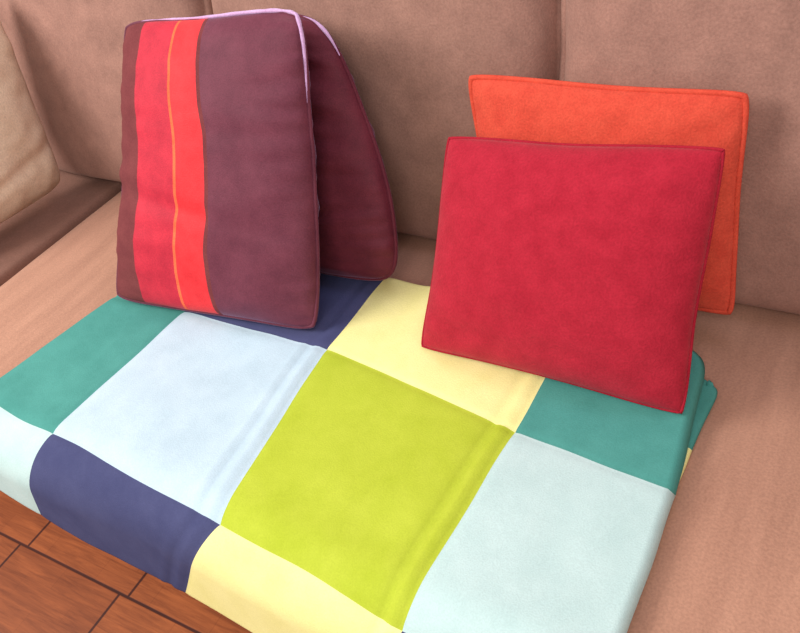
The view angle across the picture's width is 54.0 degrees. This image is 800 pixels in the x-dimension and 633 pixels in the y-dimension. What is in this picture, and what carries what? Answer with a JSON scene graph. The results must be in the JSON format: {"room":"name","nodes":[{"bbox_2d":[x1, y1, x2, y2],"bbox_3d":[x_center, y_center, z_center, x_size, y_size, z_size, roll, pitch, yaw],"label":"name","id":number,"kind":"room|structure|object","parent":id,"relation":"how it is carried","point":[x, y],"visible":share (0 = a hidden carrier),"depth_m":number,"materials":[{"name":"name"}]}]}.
{"room":"living room","nodes":[
{"label":"living room","id":0,"kind":"room"},
{"bbox_2d":[0,491,251,632],"bbox_3d":[-0.661,0.614,1.752,6.400,0.080,5.200,13,48,27],"label":"floor","id":1,"kind":"structure","parent":0,"point":[52,580],"depth_m":1.71,"materials":[{"name":"brown wood"}]},
{"bbox_2d":[0,0,799,632],"bbox_3d":[-0.177,-0.166,1.590,2.830,1.100,1.209,14,48,28],"label":"sofa","id":2,"kind":"object","parent":1,"relation":"on","point":[727,559],"visible":0.24,"depth_m":1.32,"materials":[{"name":"brown fabric"}]},
{"bbox_2d":[0,21,59,223],"bbox_3d":[-1.083,-0.441,1.887,0.200,0.500,0.506,22,52,34],"label":"cushion","id":3,"kind":"object","parent":2,"relation":"on","point":[29,170],"visible":1,"depth_m":1.95,"materials":[{"name":"beige fabric"}]},
{"bbox_2d":[0,170,121,285],"bbox_3d":[-1.067,-0.175,2.129,0.395,0.148,0.975,14,48,28],"label":"seat cushion","id":4,"kind":"object","parent":2,"relation":"on","point":[24,236],"depth_m":2.08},
{"bbox_2d":[0,0,213,181],"bbox_3d":[-0.720,-0.681,1.979,0.802,0.660,0.330,14,48,28],"label":"cushion","id":5,"kind":"object","parent":2,"relation":"on","point":[69,53],"depth_m":1.93,"materials":[{"name":"brown fabric"}]},
{"bbox_2d":[0,273,717,632],"bbox_3d":[-0.179,0.205,1.443,1.322,0.245,0.684,14,48,28],"label":"throw blanket","id":6,"kind":"object","parent":2,"relation":"on","point":[344,473],"visible":0.78,"depth_m":1.25,"materials":[{"name":"multicoloured fabric"}]},
{"bbox_2d":[116,8,319,328],"bbox_3d":[-0.361,-0.272,1.476,0.492,0.510,0.315,14,48,28],"label":"cushion","id":7,"kind":"object","parent":6,"relation":"on","point":[219,207],"visible":1,"depth_m":1.43,"materials":[{"name":"fabric"}]},
{"bbox_2d":[299,14,397,280],"bbox_3d":[-0.221,-0.333,1.541,0.519,0.457,0.227,14,48,28],"label":"cushion","id":8,"kind":"object","parent":6,"relation":"on","point":[358,240],"visible":0.38,"depth_m":1.44,"materials":[{"name":"fabric"}]},
{"bbox_2d":[421,136,724,413],"bbox_3d":[0.245,-0.086,1.225,0.452,0.350,0.218,14,48,28],"label":"cushion","id":9,"kind":"object","parent":6,"relation":"on","point":[580,265],"visible":1,"depth_m":1.16,"materials":[{"name":"red fabric"}]},
{"bbox_2d":[211,0,560,239],"bbox_3d":[-0.033,-0.519,1.609,0.815,0.660,0.331,14,48,28],"label":"cushion","id":10,"kind":"object","parent":2,"relation":"on","point":[411,63],"depth_m":1.45,"materials":[{"name":"brown fabric"}]},
{"bbox_2d":[0,192,799,632],"bbox_3d":[-0.031,0.088,1.548,2.032,0.150,0.975,14,48,28],"label":"seat cushion","id":11,"kind":"object","parent":2,"relation":"on","point":[727,559],"depth_m":1.18,"materials":[{"name":"brown fabric"}]},
{"bbox_2d":[468,74,748,314],"bbox_3d":[0.330,-0.203,1.306,0.473,0.365,0.124,14,48,28],"label":"cushion","id":12,"kind":"object","parent":2,"relation":"on","point":[504,107],"visible":0.47,"depth_m":1.21,"materials":[{"name":"orange fabric"}]},
{"bbox_2d":[559,0,799,314],"bbox_3d":[0.630,-0.341,1.227,0.781,0.660,0.331,14,48,28],"label":"cushion","id":13,"kind":"object","parent":2,"relation":"on","point":[750,47],"depth_m":1.19,"materials":[{"name":"brown fabric"}]}
]}

